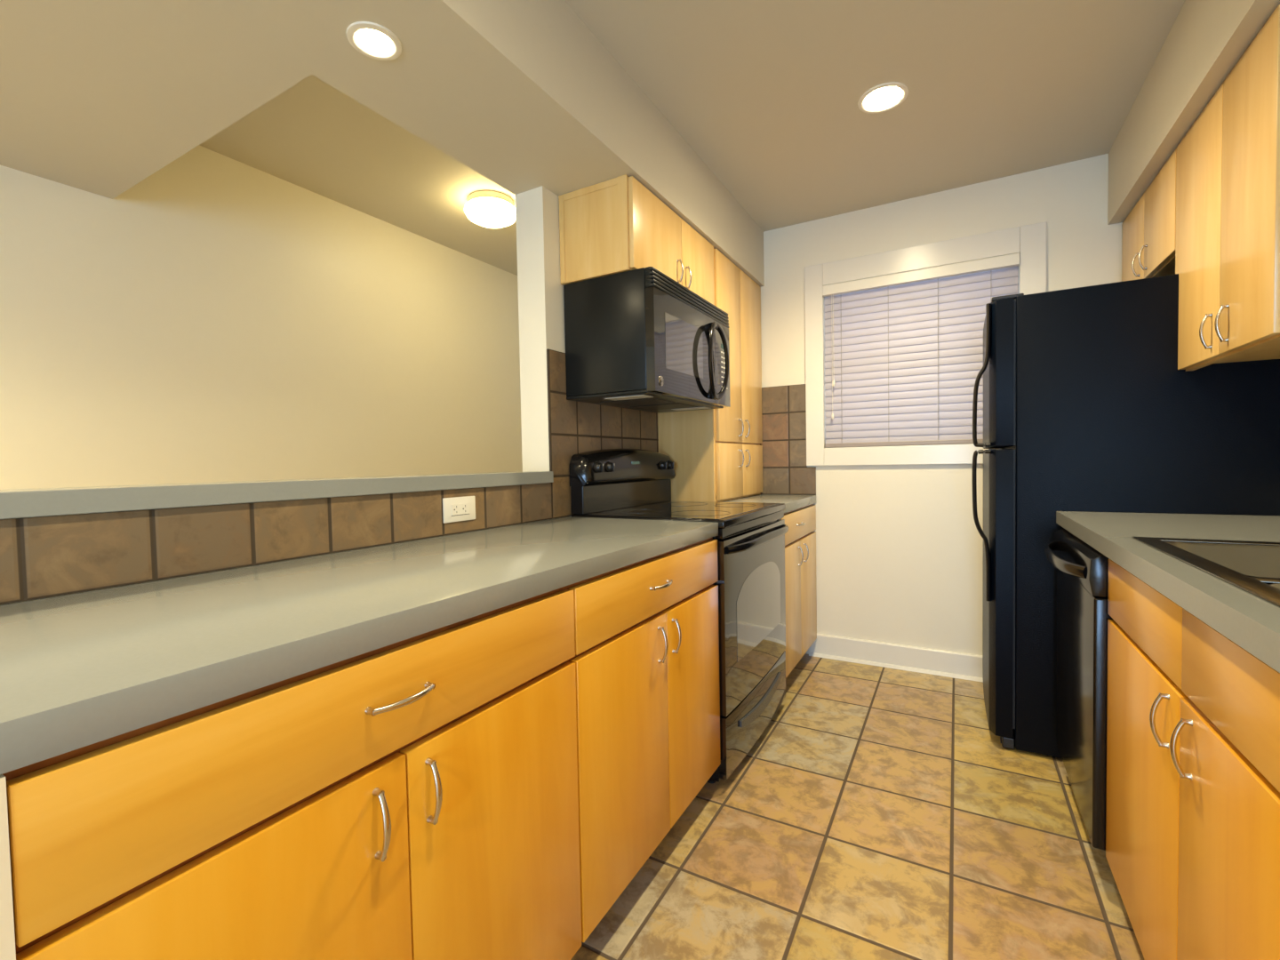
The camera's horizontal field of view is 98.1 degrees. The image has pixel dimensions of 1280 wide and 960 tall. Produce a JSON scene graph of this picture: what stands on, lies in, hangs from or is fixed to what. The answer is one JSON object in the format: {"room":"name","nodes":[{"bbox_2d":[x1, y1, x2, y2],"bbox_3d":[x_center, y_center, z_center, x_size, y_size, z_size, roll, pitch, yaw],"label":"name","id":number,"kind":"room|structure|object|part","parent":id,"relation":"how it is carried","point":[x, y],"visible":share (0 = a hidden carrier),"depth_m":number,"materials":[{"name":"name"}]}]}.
{"room":"kitchen","nodes":[
{"label":"kitchen","id":0,"kind":"room"},
{"bbox_2d":[0,774,15,959],"bbox_3d":[-0.845,0.684,0.528,0.623,0.868,0.230,0,2,30],"label":"wall","id":1,"kind":"structure","parent":0,"point":[7,939],"depth_m":0.46,"materials":[{"name":"paint"}]},
{"bbox_2d":[0,144,522,489],"bbox_3d":[-2.601,-0.134,1.018,0.100,2.540,7.207,0,2,30],"label":"wall","id":2,"kind":"structure","parent":0,"point":[218,317],"depth_m":2.41,"materials":[{"name":"paint"}]},
{"bbox_2d":[0,185,571,605],"bbox_3d":[-1.387,0.070,0.336,0.129,2.129,7.207,0,2,30],"label":"wall","id":3,"kind":"structure","parent":0,"point":[540,290],"depth_m":2.07,"materials":[{"name":"paint"}]},
{"bbox_2d":[0,471,553,519],"bbox_3d":[-0.853,0.023,1.303,0.196,0.042,1.818,0,2,30],"label":"ledge","id":4,"kind":"object","parent":3,"relation":"on","point":[14,503],"visible":1,"depth_m":1.13,"materials":[{"name":"grey laminate"}]},
{"bbox_2d":[0,348,658,604],"bbox_3d":[-0.523,-0.154,1.716,0.008,0.626,2.476,0,2,30],"label":"tile backsplash","id":5,"kind":"structure","parent":3,"relation":"attached to","point":[54,556],"depth_m":1.21,"materials":[{"name":"brown tile"}]},
{"bbox_2d":[442,496,475,523],"bbox_3d":[-0.541,0.087,1.669,0.008,0.073,0.123,0,2,30],"label":"wall outlet","id":6,"kind":"object","parent":5,"relation":"attached to","point":[457,508],"visible":1,"depth_m":1.66,"materials":[{"name":"white plastic"}]},
{"bbox_2d":[451,503,469,516],"bbox_3d":[-0.538,0.088,1.667,0.002,0.034,0.071,0,2,30],"label":"receptacle","id":7,"kind":"object","parent":6,"relation":"attached to","point":[458,509],"depth_m":1.67,"materials":[{"name":"white plastic"}]},
{"bbox_2d":[0,516,718,775],"bbox_3d":[-0.458,0.196,1.200,0.616,0.043,1.816,0,2,30],"label":"countertop","id":8,"kind":"structure","parent":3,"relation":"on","point":[78,670],"depth_m":0.78,"materials":[{"name":"grey laminate"}]},
{"bbox_2d":[558,174,714,304],"bbox_3d":[0.033,-0.923,2.350,0.347,0.330,0.768,0,2,30],"label":"upper cabinet","id":9,"kind":"object","parent":3,"relation":"attached to","point":[616,225],"visible":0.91,"depth_m":2.05,"materials":[{"name":"brown wood"}]},
{"bbox_3d":[-0.174,-0.908,2.029,0.298,0.330,0.005,0,2,30],"label":"trim","id":10,"kind":"part","parent":9,"relation":"part of","materials":[{"name":"brown wood"}]},
{"bbox_2d":[563,266,730,412],"bbox_3d":[0.086,-0.538,2.335,0.438,0.440,0.743,0,2,30],"label":"microwave oven","id":11,"kind":"object","parent":9,"relation":"attached to","point":[639,339],"visible":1,"depth_m":2.06,"materials":[{"name":"black glass"}]},
{"bbox_3d":[0.173,-0.501,2.176,0.040,0.360,0.548,0,2,30],"label":"door","id":12,"kind":"part","parent":11,"relation":"part of","materials":[{"name":"black glass"}]},
{"bbox_3d":[0.323,-0.504,2.356,0.046,0.326,0.228,0,2,30],"label":"handle","id":13,"kind":"part","parent":11,"relation":"part of","materials":[{"name":"black plastic"}]},
{"bbox_3d":[0.356,-0.515,2.499,0.038,0.360,0.191,0,2,30],"label":"control panel","id":14,"kind":"part","parent":11,"relation":"part of","materials":[{"name":"black glass"}]},
{"bbox_3d":[0.067,-0.916,2.130,0.018,0.316,0.399,0,2,30],"label":"door","id":15,"kind":"part","parent":9,"relation":"part of","materials":[{"name":"brown wood"}]},
{"bbox_3d":[0.166,-0.851,2.258,0.026,0.095,0.011,0,2,30],"label":"handle","id":16,"kind":"part","parent":9,"relation":"part of","materials":[{"name":"silver metal"}]},
{"bbox_3d":[0.205,-0.849,2.328,0.026,0.095,0.011,0,2,30],"label":"handle","id":17,"kind":"part","parent":9,"relation":"part of","materials":[{"name":"silver metal"}]},
{"bbox_3d":[0.254,-0.931,2.459,0.018,0.316,0.353,0,2,30],"label":"door","id":18,"kind":"part","parent":9,"relation":"part of","materials":[{"name":"brown wood"}]},
{"bbox_2d":[760,384,815,495],"bbox_3d":[0.725,-0.228,3.265,0.597,0.626,0.008,0,2,30],"label":"tile backsplash","id":19,"kind":"structure","parent":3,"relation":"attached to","point":[785,469],"depth_m":3.19,"materials":[{"name":"brown tile"}]},
{"bbox_2d":[199,74,517,275],"bbox_3d":[-0.825,-1.456,2.748,1.277,0.080,2.347,0,2,30],"label":"ceiling","id":20,"kind":"structure","parent":0,"point":[312,136],"depth_m":2.46,"materials":[{"name":"paint"}]},
{"bbox_2d":[464,190,516,228],"bbox_3d":[-0.756,-1.361,2.824,0.264,0.116,0.264,0,2,30],"label":"ceiling lamp","id":21,"kind":"object","parent":20,"relation":"attached to","point":[492,209],"visible":0.99,"depth_m":2.74,"materials":[{"name":"white glass"}]},
{"bbox_2d":[0,0,764,286],"bbox_3d":[-1.820,-1.199,0.528,1.744,0.411,7.207,0,2,30],"label":"ceiling","id":22,"kind":"structure","parent":0,"point":[523,94],"depth_m":1.52,"materials":[{"name":"paint"}]},
{"bbox_2d":[346,21,402,60],"bbox_3d":[-0.629,-1.039,1.319,0.120,0.006,0.120,0,2,30],"label":"recessed light","id":23,"kind":"object","parent":22,"relation":"in","point":[372,40],"visible":1,"depth_m":1.31,"materials":[{"name":"paint"}]},
{"bbox_2d":[570,653,1144,959],"bbox_3d":[-0.941,1.163,0.130,3.862,0.060,7.407,0,2,30],"label":"floor","id":24,"kind":"structure","parent":0,"point":[878,813],"depth_m":1.57,"materials":[{"name":"tile"}]},
{"bbox_2d":[2,585,581,959],"bbox_3d":[-0.582,0.663,0.966,0.647,0.870,0.790,0,2,30],"label":"base cabinet","id":25,"kind":"object","parent":24,"relation":"on","point":[415,797],"visible":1,"depth_m":0.71,"materials":[{"name":"brown wood"}]},
{"bbox_3d":[-0.431,0.702,0.646,0.018,0.603,0.378,0,2,30],"label":"door","id":26,"kind":"part","parent":25,"relation":"part of","materials":[{"name":"brown wood"}]},
{"bbox_3d":[-0.347,0.467,0.750,0.026,0.098,0.011,0,2,30],"label":"handle","id":27,"kind":"part","parent":25,"relation":"part of","materials":[{"name":"silver metal"}]},
{"bbox_3d":[-0.330,0.308,0.781,0.026,0.011,0.106,0,2,30],"label":"handle","id":28,"kind":"part","parent":25,"relation":"part of","materials":[{"name":"silver metal"}]},
{"bbox_3d":[-0.304,0.464,0.825,0.026,0.098,0.011,0,2,30],"label":"handle","id":29,"kind":"part","parent":25,"relation":"part of","materials":[{"name":"silver metal"}]},
{"bbox_3d":[-0.236,0.687,0.989,0.018,0.603,0.405,0,2,30],"label":"door","id":30,"kind":"part","parent":25,"relation":"part of","materials":[{"name":"brown wood"}]},
{"bbox_2d":[567,536,720,943],"bbox_3d":[-0.190,0.633,1.654,0.647,0.870,0.794,0,2,30],"label":"base cabinet","id":31,"kind":"object","parent":24,"relation":"on","point":[646,658],"visible":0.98,"depth_m":1.38,"materials":[{"name":"brown wood"}]},
{"bbox_3d":[-0.031,0.671,1.349,0.018,0.603,0.410,0,2,30],"label":"door","id":32,"kind":"part","parent":31,"relation":"part of","materials":[{"name":"brown wood"}]},
{"bbox_3d":[0.055,0.281,1.500,0.018,0.139,0.787,0,2,30],"label":"drawer","id":33,"kind":"part","parent":31,"relation":"part of","materials":[{"name":"brown wood"}]},
{"bbox_3d":[0.063,0.278,1.470,0.026,0.011,0.106,0,2,30],"label":"handle","id":34,"kind":"part","parent":31,"relation":"part of","materials":[{"name":"silver metal"}]},
{"bbox_3d":[0.062,0.436,1.468,0.026,0.098,0.011,0,2,30],"label":"handle","id":35,"kind":"part","parent":31,"relation":"part of","materials":[{"name":"silver metal"}]},
{"bbox_3d":[0.103,0.433,1.540,0.026,0.098,0.011,0,2,30],"label":"handle","id":36,"kind":"part","parent":31,"relation":"part of","materials":[{"name":"silver metal"}]},
{"bbox_3d":[0.164,0.657,1.692,0.018,0.603,0.374,0,2,30],"label":"door","id":37,"kind":"part","parent":31,"relation":"part of","materials":[{"name":"brown wood"}]},
{"bbox_2d":[569,448,788,783],"bbox_3d":[0.222,0.450,2.309,0.679,1.177,0.758,0,2,30],"label":"range","id":38,"kind":"object","parent":24,"relation":"on","point":[623,484],"visible":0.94,"depth_m":2.13,"materials":[{"name":"black metal"}]},
{"bbox_3d":[-0.154,-0.048,2.147,0.029,0.048,0.048,0,2,30],"label":"knob","id":39,"kind":"part","parent":38,"relation":"part of","materials":[{"name":"black plastic"}]},
{"bbox_3d":[-0.115,-0.051,2.215,0.029,0.048,0.048,0,2,30],"label":"knob","id":40,"kind":"part","parent":38,"relation":"part of","materials":[{"name":"black plastic"}]},
{"bbox_3d":[0.113,-0.068,2.616,0.029,0.048,0.048,0,2,30],"label":"knob","id":41,"kind":"part","parent":38,"relation":"part of","materials":[{"name":"black plastic"}]},
{"bbox_3d":[0.150,-0.071,2.681,0.029,0.048,0.048,0,2,30],"label":"knob","id":42,"kind":"part","parent":38,"relation":"part of","materials":[{"name":"black plastic"}]},
{"bbox_2d":[571,500,785,528],"bbox_3d":[0.193,0.132,2.311,0.628,0.031,0.758,0,2,30],"label":"cooktop","id":43,"kind":"object","parent":38,"relation":"in","point":[728,515],"depth_m":2.16,"materials":[{"name":"black glass"}]},
{"bbox_3d":[0.451,0.165,2.166,0.032,0.034,0.750,0,2,30],"label":"panel","id":44,"kind":"part","parent":38,"relation":"part of","materials":[{"name":"black metal"}]},
{"bbox_3d":[0.460,0.483,2.175,0.036,0.590,0.750,0,2,30],"label":"oven door","id":45,"kind":"part","parent":38,"relation":"part of","materials":[{"name":"black glass"}]},
{"bbox_3d":[0.467,0.889,2.188,0.034,0.211,0.750,0,2,30],"label":"storage drawer","id":46,"kind":"part","parent":38,"relation":"part of","materials":[{"name":"black glass"}]},
{"bbox_3d":[0.485,0.217,2.148,0.061,0.035,0.718,0,2,30],"label":"handle","id":47,"kind":"part","parent":38,"relation":"part of","materials":[{"name":"black ceramic"}]},
{"bbox_3d":[0.482,0.869,2.178,0.013,0.060,0.510,0,2,30],"label":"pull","id":48,"kind":"part","parent":38,"relation":"part of","materials":[{"name":"metal"}]},
{"bbox_2d":[780,504,816,678],"bbox_3d":[0.561,0.576,2.973,0.647,0.870,0.716,0,2,30],"label":"base cabinet","id":49,"kind":"object","parent":24,"relation":"on","point":[800,539],"visible":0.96,"depth_m":2.81,"materials":[{"name":"brown wood"}]},
{"bbox_2d":[720,494,815,512],"bbox_3d":[0.546,0.120,2.962,0.616,0.043,0.718,0,2,30],"label":"countertop","id":50,"kind":"structure","parent":49,"relation":"on","point":[792,502],"depth_m":2.86,"materials":[{"name":"grey laminate"}]},
{"bbox_2d":[657,248,762,502],"bbox_3d":[0.410,-0.509,3.012,0.347,1.212,0.717,0,2,30],"label":"cabinet","id":51,"kind":"object","parent":50,"relation":"on","point":[716,454],"visible":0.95,"depth_m":2.79,"materials":[{"name":"brown wood"}]},
{"bbox_3d":[0.445,-0.647,2.792,0.018,0.911,0.335,0,2,30],"label":"door","id":52,"kind":"part","parent":51,"relation":"part of","materials":[{"name":"brown wood"}]},
{"bbox_3d":[0.456,-0.047,2.812,0.018,0.275,0.335,0,2,30],"label":"door","id":53,"kind":"part","parent":51,"relation":"part of","materials":[{"name":"brown wood"}]},
{"bbox_3d":[0.531,-0.114,2.900,0.026,0.095,0.011,0,2,30],"label":"handle","id":54,"kind":"part","parent":51,"relation":"part of","materials":[{"name":"silver metal"}]},
{"bbox_3d":[0.528,-0.274,2.894,0.026,0.095,0.011,0,2,30],"label":"handle","id":55,"kind":"part","parent":51,"relation":"part of","materials":[{"name":"silver metal"}]},
{"bbox_3d":[0.579,-0.277,2.984,0.026,0.095,0.011,0,2,30],"label":"handle","id":56,"kind":"part","parent":51,"relation":"part of","materials":[{"name":"silver metal"}]},
{"bbox_3d":[0.582,-0.117,2.989,0.026,0.095,0.011,0,2,30],"label":"handle","id":57,"kind":"part","parent":51,"relation":"part of","materials":[{"name":"silver metal"}]},
{"bbox_3d":[0.615,-0.660,3.092,0.018,0.911,0.349,0,2,30],"label":"door","id":58,"kind":"part","parent":51,"relation":"part of","materials":[{"name":"brown wood"}]},
{"bbox_3d":[0.627,-0.060,3.111,0.018,0.275,0.349,0,2,30],"label":"door","id":59,"kind":"part","parent":51,"relation":"part of","materials":[{"name":"brown wood"}]},
{"bbox_3d":[0.725,0.614,2.677,0.018,0.603,0.353,0,2,30],"label":"door","id":60,"kind":"part","parent":49,"relation":"part of","materials":[{"name":"brown wood"}]},
{"bbox_3d":[0.805,0.224,2.817,0.018,0.139,0.705,0,2,30],"label":"drawer","id":61,"kind":"part","parent":49,"relation":"part of","materials":[{"name":"brown wood"}]},
{"bbox_3d":[0.802,0.380,2.767,0.026,0.098,0.011,0,2,30],"label":"handle","id":62,"kind":"part","parent":49,"relation":"part of","materials":[{"name":"silver metal"}]},
{"bbox_3d":[0.858,0.376,2.867,0.026,0.098,0.011,0,2,30],"label":"handle","id":63,"kind":"part","parent":49,"relation":"part of","materials":[{"name":"silver metal"}]},
{"bbox_3d":[0.900,0.601,2.984,0.018,0.603,0.349,0,2,30],"label":"door","id":64,"kind":"part","parent":49,"relation":"part of","materials":[{"name":"brown wood"}]},
{"bbox_2d":[1044,528,1112,850],"bbox_3d":[1.538,0.605,1.530,0.674,0.862,0.598,0,2,30],"label":"dishwasher","id":65,"kind":"object","parent":24,"relation":"on","point":[1083,616],"visible":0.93,"depth_m":1.50,"materials":[{"name":"black plastic"}]},
{"bbox_3d":[1.262,0.234,1.669,0.057,0.043,0.517,0,2,30],"label":"handle","id":66,"kind":"part","parent":65,"relation":"part of","materials":[{"name":"black ceramic"}]},
{"bbox_3d":[1.308,0.230,1.643,0.064,0.103,0.595,0,2,30],"label":"control panel","id":67,"kind":"part","parent":65,"relation":"part of","materials":[{"name":"black plastic"}]},
{"bbox_2d":[971,273,1279,758],"bbox_3d":[1.828,0.155,2.211,0.884,1.711,0.695,0,2,30],"label":"refrigerator","id":68,"kind":"object","parent":24,"relation":"on","point":[1088,404],"visible":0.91,"depth_m":1.95,"materials":[{"name":"black metal"}]},
{"bbox_3d":[1.315,0.174,2.140,0.061,0.580,0.030,0,2,30],"label":"handle","id":69,"kind":"part","parent":68,"relation":"part of","materials":[{"name":"black plastic"}]},
{"bbox_3d":[1.304,-0.396,2.122,0.060,0.540,0.030,0,2,30],"label":"handle","id":70,"kind":"part","parent":68,"relation":"part of","materials":[{"name":"black plastic"}]},
{"bbox_3d":[1.529,0.416,2.392,0.078,1.091,0.695,0,2,30],"label":"fresh food door","id":71,"kind":"part","parent":68,"relation":"part of","materials":[{"name":"black metal"}]},
{"bbox_3d":[1.513,-0.411,2.365,0.078,0.547,0.695,0,2,30],"label":"freezer door","id":72,"kind":"part","parent":68,"relation":"part of","materials":[{"name":"black metal"}]},
{"bbox_2d":[1105,558,1279,959],"bbox_3d":[1.173,0.635,0.797,0.647,0.870,1.027,0,2,30],"label":"base cabinet","id":73,"kind":"object","parent":24,"relation":"on","point":[1193,821],"visible":0.97,"depth_m":0.89,"materials":[{"name":"brown wood"}]},
{"bbox_3d":[1.040,0.273,1.149,0.018,0.139,0.514,0,2,30],"label":"drawer","id":74,"kind":"part","parent":73,"relation":"part of","materials":[{"name":"brown wood"}]},
{"bbox_3d":[1.048,0.657,1.162,0.018,0.603,0.511,0,2,30],"label":"door","id":75,"kind":"part","parent":73,"relation":"part of","materials":[{"name":"brown wood"}]},
{"bbox_3d":[0.924,0.427,0.989,0.026,0.098,0.011,0,2,30],"label":"handle","id":76,"kind":"part","parent":73,"relation":"part of","materials":[{"name":"silver metal"}]},
{"bbox_2d":[1056,511,1279,672],"bbox_3d":[1.184,0.177,0.809,0.635,0.043,2.362,0,2,30],"label":"countertop","id":77,"kind":"structure","parent":73,"relation":"on","point":[1249,620],"depth_m":1.09,"materials":[{"name":"grey laminate"}]},
{"bbox_2d":[1131,536,1279,607],"bbox_3d":[1.177,0.232,0.844,0.483,0.164,0.837,0,2,30],"label":"sink","id":78,"kind":"object","parent":77,"relation":"in","point":[1253,567],"visible":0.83,"depth_m":1.18,"materials":[{"name":"silver metal"}]},
{"bbox_3d":[1.239,0.227,0.988,0.371,0.162,0.447,0,2,30],"label":"bowl","id":79,"kind":"part","parent":78,"relation":"part of","materials":[{"name":"silver metal"}]},
{"bbox_3d":[1.044,0.242,0.645,0.371,0.162,0.279,0,2,30],"label":"bowl","id":80,"kind":"part","parent":78,"relation":"part of","materials":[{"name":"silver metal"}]},
{"bbox_3d":[0.870,0.431,0.894,0.026,0.098,0.011,0,2,30],"label":"handle","id":81,"kind":"part","parent":73,"relation":"part of","materials":[{"name":"silver metal"}]},
{"bbox_3d":[0.795,0.676,0.718,0.018,0.603,0.506,0,2,30],"label":"door","id":82,"kind":"part","parent":73,"relation":"part of","materials":[{"name":"brown wood"}]},
{"bbox_3d":[0.787,0.292,0.704,0.018,0.139,0.503,0,2,30],"label":"drawer","id":83,"kind":"part","parent":73,"relation":"part of","materials":[{"name":"brown wood"}]},
{"bbox_2d":[565,0,1185,231],"bbox_3d":[-0.411,-1.346,-0.281,2.332,0.080,7.207,0,2,30],"label":"ceiling","id":84,"kind":"structure","parent":0,"point":[766,93],"depth_m":1.96,"materials":[{"name":"paint"}]},
{"bbox_2d":[857,81,908,113],"bbox_3d":[0.894,-1.403,2.044,0.172,0.006,0.172,0,2,30],"label":"recessed light","id":85,"kind":"object","parent":84,"relation":"in","point":[887,96],"visible":1,"depth_m":2.04,"materials":[{"name":"paint"}]},
{"bbox_2d":[760,153,1122,655],"bbox_3d":[0.845,-0.274,3.269,3.862,2.540,0.120,0,2,30],"label":"wall","id":86,"kind":"structure","parent":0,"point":[900,548],"depth_m":2.89,"materials":[{"name":"paint"}]},
{"bbox_2d":[808,633,983,682],"bbox_3d":[1.362,0.934,2.949,0.905,0.122,0.016,0,2,30],"label":"baseboard","id":87,"kind":"structure","parent":86,"relation":"attached to","point":[954,662],"depth_m":2.93,"materials":[{"name":"paint"}]},
{"bbox_2d":[822,252,1019,447],"bbox_3d":[1.411,-0.624,2.860,0.895,0.888,0.056,0,2,30],"label":"window blind","id":88,"kind":"object","parent":86,"relation":"attached to","point":[904,350],"visible":0.84,"depth_m":2.87,"materials":[{"name":"paint"}]},
{"bbox_3d":[1.052,-0.671,3.040,0.014,0.680,0.014,0,2,30],"label":"pull cord","id":89,"kind":"part","parent":88,"relation":"part of","materials":[{"name":"white plastic"}]},
{"bbox_3d":[1.057,-0.761,3.033,0.014,0.500,0.014,0,2,30],"label":"pull cord","id":90,"kind":"part","parent":88,"relation":"part of","materials":[{"name":"white plastic"}]},
{"bbox_3d":[1.424,-0.192,2.882,0.890,0.022,0.038,0,2,30],"label":"rail","id":91,"kind":"part","parent":88,"relation":"part of","materials":[{"name":"white plastic"}]},
{"bbox_2d":[804,221,1046,465],"bbox_3d":[1.431,-0.637,2.892,1.097,1.111,0.108,0,2,30],"label":"window","id":92,"kind":"structure","parent":86,"relation":"attached to","point":[1029,241],"depth_m":2.89,"materials":[{"name":"paint"}]},
{"bbox_3d":[1.446,-0.627,2.923,0.900,0.894,0.040,0,2,30],"label":"sash","id":93,"kind":"part","parent":92,"relation":"part of","materials":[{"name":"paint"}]},
{"bbox_2d":[1107,0,1279,224],"bbox_3d":[0.448,-1.151,-0.761,0.364,0.311,7.207,0,2,30],"label":"soffit","id":94,"kind":"structure","parent":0,"point":[1206,39],"depth_m":1.70,"materials":[{"name":"paint"}]},
{"bbox_3d":[0.669,-0.127,-0.843,0.100,2.520,7.207,0,2,30],"label":"wall","id":95,"kind":"structure","parent":0,"visible":0},
{"bbox_2d":[1121,148,1176,281],"bbox_3d":[2.072,-0.946,2.070,0.341,0.343,0.686,0,2,30],"label":"upper cabinet","id":96,"kind":"object","parent":95,"relation":"attached to","point":[1149,229],"visible":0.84,"depth_m":2.06,"materials":[{"name":"brown wood"}]},
{"bbox_3d":[2.041,-0.952,2.290,0.018,0.332,0.320,0,2,30],"label":"door","id":97,"kind":"part","parent":96,"relation":"part of","materials":[{"name":"brown wood"}]},
{"bbox_3d":[1.968,-0.853,2.205,0.026,0.095,0.011,0,2,30],"label":"handle","id":98,"kind":"part","parent":96,"relation":"part of","materials":[{"name":"silver metal"}]},
{"bbox_3d":[1.921,-0.850,2.123,0.026,0.095,0.011,0,2,30],"label":"handle","id":99,"kind":"part","parent":96,"relation":"part of","materials":[{"name":"silver metal"}]},
{"bbox_3d":[1.873,-0.939,1.995,0.018,0.332,0.353,0,2,30],"label":"door","id":100,"kind":"part","parent":96,"relation":"part of","materials":[{"name":"brown wood"}]},
{"bbox_2d":[1175,4,1279,371],"bbox_3d":[1.737,-0.717,1.481,0.341,0.748,0.680,0,2,30],"label":"upper cabinet","id":101,"kind":"object","parent":95,"relation":"attached to","point":[1228,241],"visible":0.96,"depth_m":1.46,"materials":[{"name":"brown wood"}]},
{"bbox_3d":[1.695,-0.723,1.682,0.018,0.736,0.365,0,2,30],"label":"door","id":102,"kind":"part","parent":101,"relation":"part of","materials":[{"name":"brown wood"}]},
{"bbox_3d":[1.617,-0.424,1.589,0.026,0.100,0.011,0,2,30],"label":"handle","id":103,"kind":"part","parent":101,"relation":"part of","materials":[{"name":"silver metal"}]},
{"bbox_3d":[1.563,-0.420,1.493,0.026,0.100,0.011,0,2,30],"label":"handle","id":104,"kind":"part","parent":101,"relation":"part of","materials":[{"name":"silver metal"}]},
{"bbox_3d":[1.529,-0.711,1.390,0.018,0.736,0.301,0,2,30],"label":"door","id":105,"kind":"part","parent":101,"relation":"part of","materials":[{"name":"brown wood"}]}
]}

